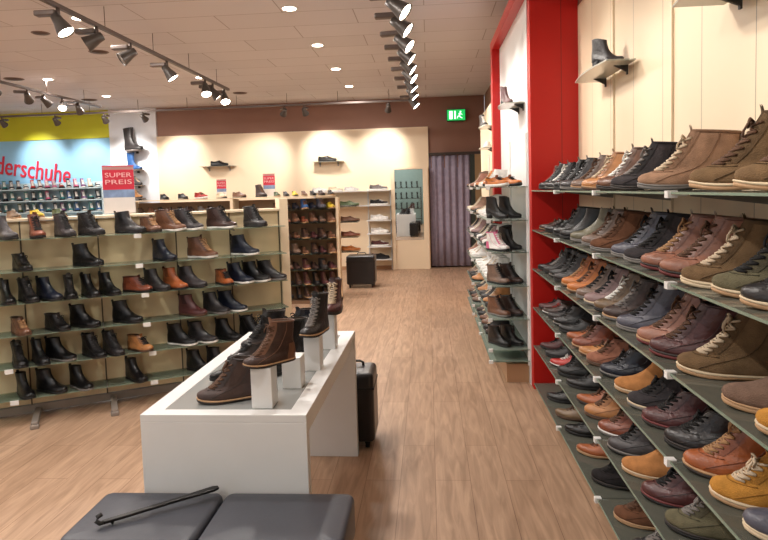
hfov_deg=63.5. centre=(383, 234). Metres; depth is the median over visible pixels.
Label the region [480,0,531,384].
wall
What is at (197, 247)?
boot
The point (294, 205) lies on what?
loafer
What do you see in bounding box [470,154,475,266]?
trim
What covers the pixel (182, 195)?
loafer
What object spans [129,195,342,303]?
shoe rack
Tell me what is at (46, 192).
boot
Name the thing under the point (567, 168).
boot
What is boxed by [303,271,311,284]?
boot
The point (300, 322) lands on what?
boot
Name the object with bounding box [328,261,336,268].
loafer
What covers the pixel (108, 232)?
glass shelf
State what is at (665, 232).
boot
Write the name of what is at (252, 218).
boot
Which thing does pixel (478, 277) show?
boot
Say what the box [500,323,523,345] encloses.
boot
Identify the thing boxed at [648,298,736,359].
boot
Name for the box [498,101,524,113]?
display shelf
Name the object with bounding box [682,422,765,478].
boot
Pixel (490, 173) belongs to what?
boot
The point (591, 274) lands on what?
boot
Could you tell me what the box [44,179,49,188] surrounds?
boot
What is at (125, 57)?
spotlight
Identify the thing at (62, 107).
spotlight
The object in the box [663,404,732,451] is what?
boot
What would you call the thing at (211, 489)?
shoehorn
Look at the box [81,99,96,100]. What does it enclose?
ceiling vent
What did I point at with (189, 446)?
display table
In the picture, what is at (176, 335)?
boot
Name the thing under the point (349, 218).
loafer
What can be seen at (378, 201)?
sneaker
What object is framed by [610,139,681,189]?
boot
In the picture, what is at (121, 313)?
boot
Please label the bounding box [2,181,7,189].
boot
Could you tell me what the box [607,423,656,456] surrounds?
boot
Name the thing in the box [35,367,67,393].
boot
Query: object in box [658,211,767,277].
boot
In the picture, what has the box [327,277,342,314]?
boot
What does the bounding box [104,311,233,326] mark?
glass shelf
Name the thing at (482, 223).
boot
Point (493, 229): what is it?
boot
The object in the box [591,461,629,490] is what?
boot
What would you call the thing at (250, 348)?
shoe
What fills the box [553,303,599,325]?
boot
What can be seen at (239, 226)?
glass shelf
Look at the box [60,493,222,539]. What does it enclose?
stool
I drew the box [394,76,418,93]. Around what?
spotlight
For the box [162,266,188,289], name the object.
boot
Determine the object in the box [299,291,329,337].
boot
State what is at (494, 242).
boot
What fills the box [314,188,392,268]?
rack
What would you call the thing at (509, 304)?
boot
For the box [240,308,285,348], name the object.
boot
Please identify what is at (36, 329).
glass shelf
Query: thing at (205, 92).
spotlight
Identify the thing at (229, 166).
display shelf
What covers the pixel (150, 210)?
loafer
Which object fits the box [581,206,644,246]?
boot
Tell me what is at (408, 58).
spotlight
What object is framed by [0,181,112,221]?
shelving unit
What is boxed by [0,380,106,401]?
glass shelf
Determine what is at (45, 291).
boot
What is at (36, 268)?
glass shelf
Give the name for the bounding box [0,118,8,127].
spotlight
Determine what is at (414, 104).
spotlight
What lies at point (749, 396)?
boot
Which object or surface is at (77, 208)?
boot
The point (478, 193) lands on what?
trim
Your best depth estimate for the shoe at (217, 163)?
12.48 m
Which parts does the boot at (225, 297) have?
elastic panel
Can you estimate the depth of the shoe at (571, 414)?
4.05 m
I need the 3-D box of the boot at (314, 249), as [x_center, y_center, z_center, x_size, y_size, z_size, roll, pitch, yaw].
[-0.991,0.200,8.906,0.114,0.145,0.331,-3,4,-15]
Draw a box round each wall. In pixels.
[0,95,483,213]
[0,108,430,267]
[429,168,471,266]
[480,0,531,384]
[484,0,767,218]
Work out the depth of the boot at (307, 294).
8.88 m
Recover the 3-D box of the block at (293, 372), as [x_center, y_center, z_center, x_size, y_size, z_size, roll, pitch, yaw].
[-0.391,0.590,2.684,0.082,0.135,0.090,-1,4,4]
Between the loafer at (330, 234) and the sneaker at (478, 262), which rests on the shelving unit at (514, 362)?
the sneaker at (478, 262)
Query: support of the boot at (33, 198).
on the shelving unit at (88, 190)
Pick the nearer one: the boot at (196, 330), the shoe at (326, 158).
the boot at (196, 330)
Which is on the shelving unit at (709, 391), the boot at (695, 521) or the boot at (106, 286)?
the boot at (695, 521)
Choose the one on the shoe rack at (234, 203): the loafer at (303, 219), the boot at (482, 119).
the loafer at (303, 219)
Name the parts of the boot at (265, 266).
elastic panel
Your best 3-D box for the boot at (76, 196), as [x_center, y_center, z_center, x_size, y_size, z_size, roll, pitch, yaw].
[-6.309,-0.804,12.728,0.108,0.188,0.311,-4,5,-30]
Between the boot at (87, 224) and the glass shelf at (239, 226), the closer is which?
the boot at (87, 224)
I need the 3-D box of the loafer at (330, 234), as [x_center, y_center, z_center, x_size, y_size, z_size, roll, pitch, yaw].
[-0.755,0.005,8.870,0.104,0.096,0.326,-3,4,-23]
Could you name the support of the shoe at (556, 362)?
on the shelving unit at (709, 391)
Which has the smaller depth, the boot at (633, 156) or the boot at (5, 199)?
the boot at (633, 156)
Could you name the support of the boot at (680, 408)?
on the shelving unit at (709, 391)
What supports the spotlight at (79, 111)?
hanging from the track at (1, 81)
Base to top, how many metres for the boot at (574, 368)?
0.153 m
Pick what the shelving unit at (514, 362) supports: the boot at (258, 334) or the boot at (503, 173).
the boot at (503, 173)
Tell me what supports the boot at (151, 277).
on the shoe rack at (123, 254)
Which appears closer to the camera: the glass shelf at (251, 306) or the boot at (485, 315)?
the glass shelf at (251, 306)
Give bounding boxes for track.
[0,79,100,107]
[0,89,407,117]
[39,0,229,90]
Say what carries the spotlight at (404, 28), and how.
hanging from the track
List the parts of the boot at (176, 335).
elastic panel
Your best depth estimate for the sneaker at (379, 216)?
12.19 m
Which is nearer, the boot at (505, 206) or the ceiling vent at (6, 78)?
the boot at (505, 206)
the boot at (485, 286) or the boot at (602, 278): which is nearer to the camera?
the boot at (602, 278)
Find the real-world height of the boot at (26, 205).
0.188 m
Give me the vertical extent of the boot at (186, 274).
0.171 m
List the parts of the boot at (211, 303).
elastic panel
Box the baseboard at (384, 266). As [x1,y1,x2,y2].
[342,265,391,269]
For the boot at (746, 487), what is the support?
on the shelving unit at (709, 391)
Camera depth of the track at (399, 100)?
11.40 m
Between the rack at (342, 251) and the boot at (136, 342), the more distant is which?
the rack at (342, 251)
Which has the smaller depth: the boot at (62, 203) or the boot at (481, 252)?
the boot at (481, 252)
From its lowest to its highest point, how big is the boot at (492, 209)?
0.183 m
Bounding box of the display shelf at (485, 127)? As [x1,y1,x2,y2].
[478,125,491,130]
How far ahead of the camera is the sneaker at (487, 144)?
7.04 m
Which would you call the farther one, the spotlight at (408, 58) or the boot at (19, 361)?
the spotlight at (408, 58)
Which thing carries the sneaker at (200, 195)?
on the shoe rack at (234, 203)
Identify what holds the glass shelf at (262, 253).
attached to the shoe rack at (123, 254)
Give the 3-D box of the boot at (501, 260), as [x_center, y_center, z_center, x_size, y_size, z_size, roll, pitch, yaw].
[1.020,0.284,5.627,0.260,0.157,0.090,-1,4,16]
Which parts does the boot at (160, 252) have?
elastic panel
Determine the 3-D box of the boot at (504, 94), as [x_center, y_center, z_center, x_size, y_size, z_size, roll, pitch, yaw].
[1.015,-1.147,5.119,0.064,0.164,0.226,-2,4,-8]
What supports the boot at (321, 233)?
on the shoe rack at (234, 203)
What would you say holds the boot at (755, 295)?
on the shelving unit at (709, 391)
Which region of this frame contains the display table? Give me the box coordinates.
[140,331,358,500]
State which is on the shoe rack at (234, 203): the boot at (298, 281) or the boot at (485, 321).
the boot at (298, 281)
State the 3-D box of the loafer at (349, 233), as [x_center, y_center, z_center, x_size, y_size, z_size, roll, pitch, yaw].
[-0.504,-0.007,9.359,0.296,0.087,0.094,-2,4,0]
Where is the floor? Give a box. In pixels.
[0,266,617,539]
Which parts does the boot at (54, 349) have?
elastic panel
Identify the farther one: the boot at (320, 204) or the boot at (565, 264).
the boot at (320, 204)
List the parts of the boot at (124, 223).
elastic panel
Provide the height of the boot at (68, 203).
0.188 m
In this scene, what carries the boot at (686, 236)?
on the shelving unit at (709, 391)
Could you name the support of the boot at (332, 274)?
on the shoe rack at (234, 203)
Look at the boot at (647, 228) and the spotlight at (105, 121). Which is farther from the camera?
the spotlight at (105, 121)
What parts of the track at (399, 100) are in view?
rail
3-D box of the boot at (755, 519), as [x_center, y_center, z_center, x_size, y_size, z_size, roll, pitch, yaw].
[1.095,0.689,1.567,0.329,0.203,0.112,1,5,29]
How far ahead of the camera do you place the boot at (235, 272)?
5.06 m
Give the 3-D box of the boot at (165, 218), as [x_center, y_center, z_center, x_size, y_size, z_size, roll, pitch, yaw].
[-1.664,-0.119,4.840,0.280,0.188,0.098,0,4,23]
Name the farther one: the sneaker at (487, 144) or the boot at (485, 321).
the sneaker at (487, 144)
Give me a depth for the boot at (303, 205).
8.79 m
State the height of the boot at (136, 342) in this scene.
0.133 m
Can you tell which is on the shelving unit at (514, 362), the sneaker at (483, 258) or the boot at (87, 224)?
the sneaker at (483, 258)
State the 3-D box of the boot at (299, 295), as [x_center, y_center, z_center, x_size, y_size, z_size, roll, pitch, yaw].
[-1.216,0.834,8.930,0.087,0.151,0.249,-3,4,-15]
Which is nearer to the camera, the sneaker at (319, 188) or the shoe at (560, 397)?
the shoe at (560, 397)
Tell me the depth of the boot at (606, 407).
3.25 m
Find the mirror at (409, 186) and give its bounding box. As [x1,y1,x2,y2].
[390,167,429,269]
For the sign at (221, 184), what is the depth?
9.09 m
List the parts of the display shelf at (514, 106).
glass plate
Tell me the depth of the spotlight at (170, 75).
7.25 m
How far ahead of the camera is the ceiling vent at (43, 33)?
6.72 m
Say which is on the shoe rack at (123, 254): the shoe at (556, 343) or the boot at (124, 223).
the boot at (124, 223)
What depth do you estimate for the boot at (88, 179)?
12.64 m
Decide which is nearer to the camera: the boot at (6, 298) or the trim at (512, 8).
the boot at (6, 298)
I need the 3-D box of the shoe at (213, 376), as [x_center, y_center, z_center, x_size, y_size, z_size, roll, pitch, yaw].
[-0.680,0.608,2.852,0.091,0.089,0.278,2,6,44]
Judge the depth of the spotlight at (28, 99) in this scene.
8.85 m
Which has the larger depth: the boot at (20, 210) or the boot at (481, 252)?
the boot at (20, 210)
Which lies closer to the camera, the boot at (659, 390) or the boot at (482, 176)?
the boot at (659, 390)
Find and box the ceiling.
[0,0,508,113]
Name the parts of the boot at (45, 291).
elastic panel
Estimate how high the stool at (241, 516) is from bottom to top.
0.463 m
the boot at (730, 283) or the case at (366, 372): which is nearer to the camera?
the boot at (730, 283)
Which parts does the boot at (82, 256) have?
elastic panel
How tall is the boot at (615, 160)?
0.209 m
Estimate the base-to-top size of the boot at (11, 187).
0.188 m
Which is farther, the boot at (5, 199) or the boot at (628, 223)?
the boot at (5, 199)
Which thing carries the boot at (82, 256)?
on the shoe rack at (123, 254)
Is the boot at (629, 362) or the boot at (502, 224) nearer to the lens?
the boot at (629, 362)
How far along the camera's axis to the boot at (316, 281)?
8.88 m
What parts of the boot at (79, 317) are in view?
elastic panel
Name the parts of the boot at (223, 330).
elastic panel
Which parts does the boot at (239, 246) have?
elastic panel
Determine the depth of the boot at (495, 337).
5.11 m
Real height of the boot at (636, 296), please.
0.216 m
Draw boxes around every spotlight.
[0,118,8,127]
[13,90,33,104]
[33,7,74,38]
[35,94,52,107]
[52,115,60,125]
[58,98,73,111]
[66,102,84,115]
[75,26,104,51]
[101,113,109,123]
[111,43,137,65]
[140,112,149,122]
[150,61,178,82]
[190,80,211,97]
[199,83,221,100]
[217,89,230,105]
[280,106,286,116]
[302,105,308,116]
[369,0,411,21]
[374,12,413,38]
[380,30,414,53]
[384,44,415,65]
[385,102,390,112]
[388,56,416,75]
[391,66,417,84]
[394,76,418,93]
[397,85,418,100]
[400,95,419,109]
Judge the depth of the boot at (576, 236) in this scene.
3.53 m
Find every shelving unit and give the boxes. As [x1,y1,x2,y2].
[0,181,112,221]
[465,133,529,381]
[531,0,767,539]
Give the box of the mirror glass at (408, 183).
[394,169,423,239]
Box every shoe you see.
[209,354,251,381]
[211,160,227,165]
[227,340,262,362]
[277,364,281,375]
[318,156,336,161]
[538,258,556,269]
[539,218,564,230]
[539,297,577,309]
[540,338,563,349]
[542,301,571,313]
[545,219,566,232]
[545,344,573,357]
[547,390,571,403]
[548,306,568,318]
[550,353,575,366]
[555,405,583,421]
[558,318,600,332]
[564,422,592,437]
[566,325,594,339]
[566,372,603,390]
[576,388,607,404]
[576,443,608,458]
[579,338,610,355]
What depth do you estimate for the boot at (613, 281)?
3.20 m
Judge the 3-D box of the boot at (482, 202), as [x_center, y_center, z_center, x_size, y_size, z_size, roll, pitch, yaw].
[1.095,-0.340,6.991,0.259,0.157,0.090,1,5,29]
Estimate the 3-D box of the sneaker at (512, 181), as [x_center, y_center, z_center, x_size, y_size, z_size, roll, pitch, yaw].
[1.027,-0.437,5.052,0.093,0.096,0.254,-4,5,-30]
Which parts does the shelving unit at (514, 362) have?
glass shelf, glass shelf, glass shelf, glass shelf, glass shelf, glass shelf, glass shelf, glass shelf, glass shelf, glass shelf, glass shelf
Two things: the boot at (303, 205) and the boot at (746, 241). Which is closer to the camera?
the boot at (746, 241)
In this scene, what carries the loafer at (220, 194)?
on the shoe rack at (234, 203)
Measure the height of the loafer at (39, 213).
0.063 m
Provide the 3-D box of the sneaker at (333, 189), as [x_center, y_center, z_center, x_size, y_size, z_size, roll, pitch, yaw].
[-0.954,-0.889,12.255,0.301,0.097,0.110,-1,4,12]
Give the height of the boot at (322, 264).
0.145 m
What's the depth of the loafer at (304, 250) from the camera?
8.84 m
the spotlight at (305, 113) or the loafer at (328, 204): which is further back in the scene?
the spotlight at (305, 113)
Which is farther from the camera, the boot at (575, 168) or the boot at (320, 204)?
the boot at (320, 204)
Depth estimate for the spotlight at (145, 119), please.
11.53 m
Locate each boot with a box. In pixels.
[0,216,18,239]
[0,278,16,305]
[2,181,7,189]
[3,192,7,201]
[3,204,7,212]
[9,181,14,189]
[10,192,15,200]
[10,316,31,336]
[10,339,28,368]
[11,252,32,271]
[15,369,35,399]
[16,180,21,188]
[16,276,39,303]
[18,204,23,212]
[24,192,29,200]
[25,203,29,212]
[27,212,45,238]
[30,180,35,188]
[30,337,50,365]
[31,192,36,200]
[35,276,63,300]
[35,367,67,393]
[37,180,42,188]
[38,191,43,200]
[39,203,44,211]
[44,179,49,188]
[44,312,70,331]
[44,336,76,361]
[45,191,50,199]
[51,179,57,187]
[52,211,76,236]
[59,191,65,199]
[60,202,65,210]
[63,272,78,299]
[65,179,71,187]
[66,191,72,199]
[67,202,72,210]
[68,303,100,327]
[68,363,93,390]
[71,243,103,266]
[73,179,78,187]
[73,190,79,199]
[74,202,80,210]
[77,210,105,235]
[79,272,100,297]
[80,178,85,187]
[80,331,106,358]
[81,190,86,198]
[87,178,93,186]
[88,202,94,210]
[95,190,100,198]
[96,201,101,210]
[98,271,120,295]
[101,329,124,356]
[111,299,143,323]
[113,211,145,232]
[122,275,152,292]
[123,127,142,150]
[124,356,147,382]
[126,152,141,169]
[127,333,153,351]
[134,176,142,184]
[134,189,142,197]
[139,215,161,232]
[143,268,170,290]
[151,238,177,260]
[154,207,186,230]
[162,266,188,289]
[166,322,197,345]
[172,206,203,229]
[177,265,207,287]
[178,293,207,316]
[186,234,217,257]
[186,348,206,371]
[187,320,217,343]
[196,354,251,404]
[202,291,229,313]
[206,205,237,228]
[206,346,220,363]
[214,317,241,340]
[215,268,233,285]
[217,290,247,311]
[226,261,254,283]
[230,234,259,254]
[239,314,256,335]
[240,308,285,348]
[241,260,270,281]
[243,204,267,226]
[243,317,295,368]
[255,184,266,196]
[256,259,286,280]
[283,315,307,351]
[290,307,310,316]
[291,213,300,222]
[291,243,301,253]
[294,272,302,284]
[296,286,302,297]
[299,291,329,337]
[300,199,308,208]
[301,228,309,238]
[302,258,310,269]
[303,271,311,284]
[304,286,310,297]
[308,212,317,222]
[311,243,319,253]
[312,271,320,284]
[316,198,326,208]
[317,228,327,237]
[318,258,328,268]
[320,271,328,284]
[325,212,335,221]
[326,242,336,252]
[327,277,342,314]
[329,271,335,277]
[468,218,478,228]
[468,242,478,250]
[468,265,476,272]
[470,173,487,186]
[470,197,485,210]
[470,244,480,254]
[471,219,491,233]
[471,246,491,256]
[472,273,483,280]
[472,295,480,301]
[475,223,497,236]
[476,280,485,287]
[476,305,483,311]
[477,171,492,186]
[477,223,498,238]
[477,283,487,290]
[478,194,502,212]
[478,225,496,240]
[478,309,485,314]
[479,114,487,125]
[479,254,503,266]
[480,169,507,186]
[480,226,496,241]
[480,254,506,270]
[480,313,487,319]
[481,199,498,215]
[481,288,494,298]
[481,317,488,324]
[482,223,509,242]
[482,257,509,272]
[483,287,510,302]
[483,320,509,329]
[484,225,512,245]
[486,196,508,218]
[486,230,509,250]
[487,263,510,284]
[487,295,510,316]
[488,323,510,346]
[499,196,521,218]
[499,227,521,249]
[499,262,523,283]
[500,86,512,103]
[500,294,523,315]
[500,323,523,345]
[539,161,566,189]
[543,246,578,273]
[545,160,576,189]
[549,247,586,276]
[553,157,585,189]
[553,204,601,235]
[553,250,591,281]
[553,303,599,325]
[557,356,589,377]
[560,155,597,189]
[560,207,610,238]
[561,253,601,286]
[567,259,611,292]
[570,153,610,189]
[570,208,627,241]
[572,321,618,348]
[576,260,621,299]
[581,149,626,189]
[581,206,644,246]
[584,264,633,304]
[584,392,620,419]
[586,335,631,366]
[590,207,650,251]
[591,39,623,66]
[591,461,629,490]
[593,269,648,311]
[596,144,648,189]
[598,408,635,436]
[600,345,651,378]
[602,274,661,320]
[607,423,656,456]
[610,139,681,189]
[611,207,690,257]
[613,499,655,530]
[614,362,662,393]
[616,281,684,332]
[621,449,670,479]
[623,209,690,263]
[627,370,685,409]
[633,530,662,539]
[636,292,706,344]
[637,125,741,189]
[640,209,741,270]
[641,385,706,429]
[641,467,697,508]
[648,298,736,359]
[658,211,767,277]
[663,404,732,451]
[664,496,736,539]
[676,313,767,380]
[680,213,767,288]
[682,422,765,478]
[688,104,767,190]
[708,449,767,509]
[710,233,767,297]
[721,376,767,413]
[732,155,767,190]
[739,277,767,310]
[742,507,767,539]
[754,408,767,434]
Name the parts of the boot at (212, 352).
elastic panel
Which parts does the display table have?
panel, frame, glass, panel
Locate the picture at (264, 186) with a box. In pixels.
[263,185,274,188]
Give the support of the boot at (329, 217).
on the shoe rack at (234, 203)
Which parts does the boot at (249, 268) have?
elastic panel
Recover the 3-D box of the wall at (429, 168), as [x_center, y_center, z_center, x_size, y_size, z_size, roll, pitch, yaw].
[1.492,-0.444,12.577,1.123,2.200,0.100,-1,4,4]
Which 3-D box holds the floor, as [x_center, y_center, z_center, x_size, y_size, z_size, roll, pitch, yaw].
[-3.876,1.416,4.802,12.900,0.100,16.800,-1,4,4]
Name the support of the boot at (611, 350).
on the shelving unit at (709, 391)
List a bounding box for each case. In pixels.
[346,252,376,287]
[356,359,377,446]
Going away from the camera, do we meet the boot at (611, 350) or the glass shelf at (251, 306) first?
the boot at (611, 350)
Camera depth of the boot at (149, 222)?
4.71 m
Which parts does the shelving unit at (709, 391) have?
glass shelf, glass shelf, glass shelf, glass shelf, glass shelf, glass shelf, glass shelf, glass shelf, glass shelf, glass shelf, glass shelf, display shelf, glass shelf, glass shelf, glass shelf, glass shelf, glass shelf, glass shelf, glass plate, display shelf, glass shelf, glass shelf, glass shelf, glass shelf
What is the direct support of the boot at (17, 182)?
on the shelving unit at (88, 190)
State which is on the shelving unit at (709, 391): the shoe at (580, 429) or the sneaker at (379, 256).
the shoe at (580, 429)
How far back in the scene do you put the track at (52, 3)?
6.26 m
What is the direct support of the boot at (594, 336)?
on the shelving unit at (709, 391)
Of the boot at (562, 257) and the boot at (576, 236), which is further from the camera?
the boot at (562, 257)
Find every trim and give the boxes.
[428,151,480,155]
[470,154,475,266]
[475,154,481,241]
[490,41,501,223]
[492,0,523,49]
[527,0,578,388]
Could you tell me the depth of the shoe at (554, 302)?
4.62 m
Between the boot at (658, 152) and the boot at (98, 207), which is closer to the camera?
the boot at (658, 152)
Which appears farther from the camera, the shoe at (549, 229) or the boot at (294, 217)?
the boot at (294, 217)
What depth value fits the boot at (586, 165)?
3.74 m
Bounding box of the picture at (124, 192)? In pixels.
[103,189,134,197]
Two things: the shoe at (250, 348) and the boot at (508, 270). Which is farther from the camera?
the boot at (508, 270)
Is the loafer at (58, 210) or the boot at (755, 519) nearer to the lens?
the boot at (755, 519)
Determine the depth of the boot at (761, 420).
1.53 m
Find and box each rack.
[0,198,291,429]
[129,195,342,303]
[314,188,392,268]
[340,206,359,252]
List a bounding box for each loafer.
[6,210,21,218]
[29,209,44,216]
[52,208,66,216]
[148,207,154,212]
[160,194,168,199]
[178,193,187,198]
[197,206,205,210]
[216,192,226,197]
[232,192,245,197]
[292,203,299,209]
[292,232,300,238]
[293,262,301,269]
[300,216,308,222]
[301,246,309,253]
[308,202,316,208]
[310,231,318,238]
[311,261,319,269]
[317,216,326,222]
[318,246,327,253]
[326,202,334,208]
[326,231,335,237]
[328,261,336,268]
[340,201,358,206]
[340,216,359,221]
[341,231,359,236]
[341,245,360,250]
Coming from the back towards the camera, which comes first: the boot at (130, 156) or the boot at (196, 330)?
the boot at (130, 156)
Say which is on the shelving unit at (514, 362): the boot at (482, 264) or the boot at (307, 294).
the boot at (482, 264)
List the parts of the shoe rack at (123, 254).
panel, panel, rail, panel, panel, panel, post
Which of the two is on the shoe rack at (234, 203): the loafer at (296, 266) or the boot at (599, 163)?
the loafer at (296, 266)
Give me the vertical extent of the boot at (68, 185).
0.188 m
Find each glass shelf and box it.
[0,235,96,240]
[0,265,94,272]
[0,294,86,305]
[0,322,102,337]
[0,354,91,369]
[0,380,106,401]
[98,228,230,235]
[100,254,233,265]
[102,283,235,295]
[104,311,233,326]
[107,339,227,356]
[107,368,195,385]
[234,251,284,256]
[236,225,283,227]
[242,303,288,311]
[288,208,333,210]
[288,222,335,223]
[289,238,335,239]
[290,252,335,254]
[290,268,335,270]
[291,282,326,285]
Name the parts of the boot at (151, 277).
elastic panel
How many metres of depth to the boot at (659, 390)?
2.53 m
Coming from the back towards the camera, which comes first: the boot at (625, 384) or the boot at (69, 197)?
the boot at (69, 197)
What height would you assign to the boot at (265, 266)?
0.171 m
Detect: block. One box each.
[250,365,277,408]
[282,352,304,388]
[304,334,323,370]
[323,315,337,349]
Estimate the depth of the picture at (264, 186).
9.04 m
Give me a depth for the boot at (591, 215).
3.75 m
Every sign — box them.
[0,156,70,181]
[102,165,135,212]
[446,109,465,121]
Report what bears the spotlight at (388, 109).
hanging from the track at (399, 100)
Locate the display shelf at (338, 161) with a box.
[313,160,343,166]
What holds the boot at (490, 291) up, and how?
on the shelving unit at (514, 362)
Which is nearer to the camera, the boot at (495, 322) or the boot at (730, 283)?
the boot at (730, 283)
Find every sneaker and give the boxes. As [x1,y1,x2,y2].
[194,192,207,198]
[312,187,326,191]
[328,187,342,191]
[344,186,358,190]
[369,184,387,189]
[370,199,387,204]
[370,214,388,219]
[371,227,388,232]
[371,240,388,245]
[372,253,389,258]
[475,255,490,262]
[477,258,489,265]
[479,289,488,294]
[483,141,491,146]
[485,175,508,186]
[485,325,514,333]
[500,174,521,185]
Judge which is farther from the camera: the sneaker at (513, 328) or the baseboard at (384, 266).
the baseboard at (384, 266)
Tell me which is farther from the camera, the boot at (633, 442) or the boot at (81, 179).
the boot at (81, 179)
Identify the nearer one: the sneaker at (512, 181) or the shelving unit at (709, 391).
the shelving unit at (709, 391)
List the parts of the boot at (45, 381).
elastic panel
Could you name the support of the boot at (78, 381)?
on the shoe rack at (123, 254)
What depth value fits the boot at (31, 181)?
12.71 m
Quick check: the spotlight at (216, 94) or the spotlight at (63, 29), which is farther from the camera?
the spotlight at (216, 94)
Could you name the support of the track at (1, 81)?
hanging from the ceiling
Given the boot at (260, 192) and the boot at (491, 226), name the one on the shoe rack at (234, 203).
the boot at (260, 192)
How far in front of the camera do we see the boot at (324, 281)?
8.86 m
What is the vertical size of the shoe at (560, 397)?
0.099 m
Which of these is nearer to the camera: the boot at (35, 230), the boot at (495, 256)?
the boot at (35, 230)
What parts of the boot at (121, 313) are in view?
elastic panel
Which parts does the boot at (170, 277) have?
elastic panel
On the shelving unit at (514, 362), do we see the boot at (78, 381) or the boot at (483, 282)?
the boot at (483, 282)
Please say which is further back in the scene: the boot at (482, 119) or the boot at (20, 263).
the boot at (482, 119)
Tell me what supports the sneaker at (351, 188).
on the rack at (389, 190)
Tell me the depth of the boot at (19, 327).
4.38 m
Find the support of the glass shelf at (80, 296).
attached to the shoe rack at (123, 254)
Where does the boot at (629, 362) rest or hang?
on the shelving unit at (709, 391)
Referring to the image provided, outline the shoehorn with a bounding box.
[94,486,218,525]
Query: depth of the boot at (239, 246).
5.07 m
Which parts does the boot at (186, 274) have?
elastic panel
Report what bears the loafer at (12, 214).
on the shoe rack at (123, 254)
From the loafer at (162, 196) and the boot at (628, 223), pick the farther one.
the loafer at (162, 196)
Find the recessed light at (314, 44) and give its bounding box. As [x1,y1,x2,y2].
[310,43,324,46]
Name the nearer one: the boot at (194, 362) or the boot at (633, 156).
the boot at (633, 156)
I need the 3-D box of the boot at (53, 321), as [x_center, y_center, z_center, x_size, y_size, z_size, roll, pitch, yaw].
[-2.383,0.634,4.531,0.270,0.133,0.093,1,5,33]
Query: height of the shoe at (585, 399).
0.102 m
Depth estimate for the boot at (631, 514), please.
2.77 m
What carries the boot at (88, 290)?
on the shoe rack at (123, 254)
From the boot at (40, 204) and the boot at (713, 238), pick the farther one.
the boot at (40, 204)
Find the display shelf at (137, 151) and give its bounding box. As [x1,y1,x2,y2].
[126,150,142,153]
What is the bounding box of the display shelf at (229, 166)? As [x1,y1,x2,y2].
[203,165,230,170]
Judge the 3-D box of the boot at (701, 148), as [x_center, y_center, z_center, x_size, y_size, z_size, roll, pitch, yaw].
[1.148,-0.290,2.339,0.364,0.244,0.127,0,5,28]
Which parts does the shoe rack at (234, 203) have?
post, post, post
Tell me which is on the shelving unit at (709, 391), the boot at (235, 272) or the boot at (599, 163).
the boot at (599, 163)
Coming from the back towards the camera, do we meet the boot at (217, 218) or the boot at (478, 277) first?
the boot at (478, 277)
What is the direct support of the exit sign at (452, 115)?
attached to the wall at (443, 136)
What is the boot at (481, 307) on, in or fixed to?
on the shelving unit at (514, 362)
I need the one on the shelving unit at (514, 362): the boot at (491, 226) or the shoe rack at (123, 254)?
the boot at (491, 226)
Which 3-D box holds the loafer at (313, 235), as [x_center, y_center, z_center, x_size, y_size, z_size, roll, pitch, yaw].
[-1.002,0.011,8.891,0.104,0.096,0.326,-3,4,-20]
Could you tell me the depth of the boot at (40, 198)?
12.73 m
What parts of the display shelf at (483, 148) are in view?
glass plate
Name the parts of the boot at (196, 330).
elastic panel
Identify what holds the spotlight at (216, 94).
hanging from the track at (52, 3)
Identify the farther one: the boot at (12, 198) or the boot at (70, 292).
the boot at (12, 198)
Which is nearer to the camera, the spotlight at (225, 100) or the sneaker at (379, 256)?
the spotlight at (225, 100)
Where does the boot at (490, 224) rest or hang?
on the shelving unit at (514, 362)
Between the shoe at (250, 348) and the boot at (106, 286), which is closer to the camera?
the shoe at (250, 348)
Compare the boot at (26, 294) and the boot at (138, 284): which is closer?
the boot at (26, 294)
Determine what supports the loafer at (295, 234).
on the shoe rack at (234, 203)
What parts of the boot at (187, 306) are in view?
elastic panel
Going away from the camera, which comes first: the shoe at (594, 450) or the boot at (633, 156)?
the boot at (633, 156)
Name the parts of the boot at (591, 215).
elastic panel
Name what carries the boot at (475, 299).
on the shelving unit at (514, 362)
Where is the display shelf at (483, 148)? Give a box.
[479,147,491,151]
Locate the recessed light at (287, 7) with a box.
[280,5,297,10]
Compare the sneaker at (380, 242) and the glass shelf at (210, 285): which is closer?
the glass shelf at (210, 285)
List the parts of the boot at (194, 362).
elastic panel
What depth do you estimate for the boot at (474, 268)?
7.67 m
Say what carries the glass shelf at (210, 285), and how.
attached to the shoe rack at (123, 254)
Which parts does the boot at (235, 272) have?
elastic panel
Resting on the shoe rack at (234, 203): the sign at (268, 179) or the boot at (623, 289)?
the sign at (268, 179)
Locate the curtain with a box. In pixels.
[429,155,471,265]
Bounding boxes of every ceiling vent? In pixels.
[3,77,24,80]
[31,31,49,35]
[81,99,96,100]
[88,50,108,53]
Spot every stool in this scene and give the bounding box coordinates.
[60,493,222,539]
[198,493,354,539]
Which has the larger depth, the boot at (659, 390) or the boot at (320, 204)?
the boot at (320, 204)
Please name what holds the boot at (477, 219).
on the shelving unit at (514, 362)
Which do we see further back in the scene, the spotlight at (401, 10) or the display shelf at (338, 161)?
the display shelf at (338, 161)
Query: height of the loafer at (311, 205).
0.096 m
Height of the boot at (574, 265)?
0.209 m
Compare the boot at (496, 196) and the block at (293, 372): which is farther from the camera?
the boot at (496, 196)
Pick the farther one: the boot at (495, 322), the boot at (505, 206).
the boot at (495, 322)
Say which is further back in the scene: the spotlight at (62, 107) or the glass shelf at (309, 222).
the spotlight at (62, 107)
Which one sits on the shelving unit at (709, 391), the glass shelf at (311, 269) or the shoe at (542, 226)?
the shoe at (542, 226)
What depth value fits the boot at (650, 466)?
2.58 m
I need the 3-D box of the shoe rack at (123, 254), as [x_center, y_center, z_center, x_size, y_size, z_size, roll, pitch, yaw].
[-2.652,0.576,4.528,4.085,1.540,0.680,-4,4,-25]
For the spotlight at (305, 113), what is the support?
hanging from the track at (399, 100)

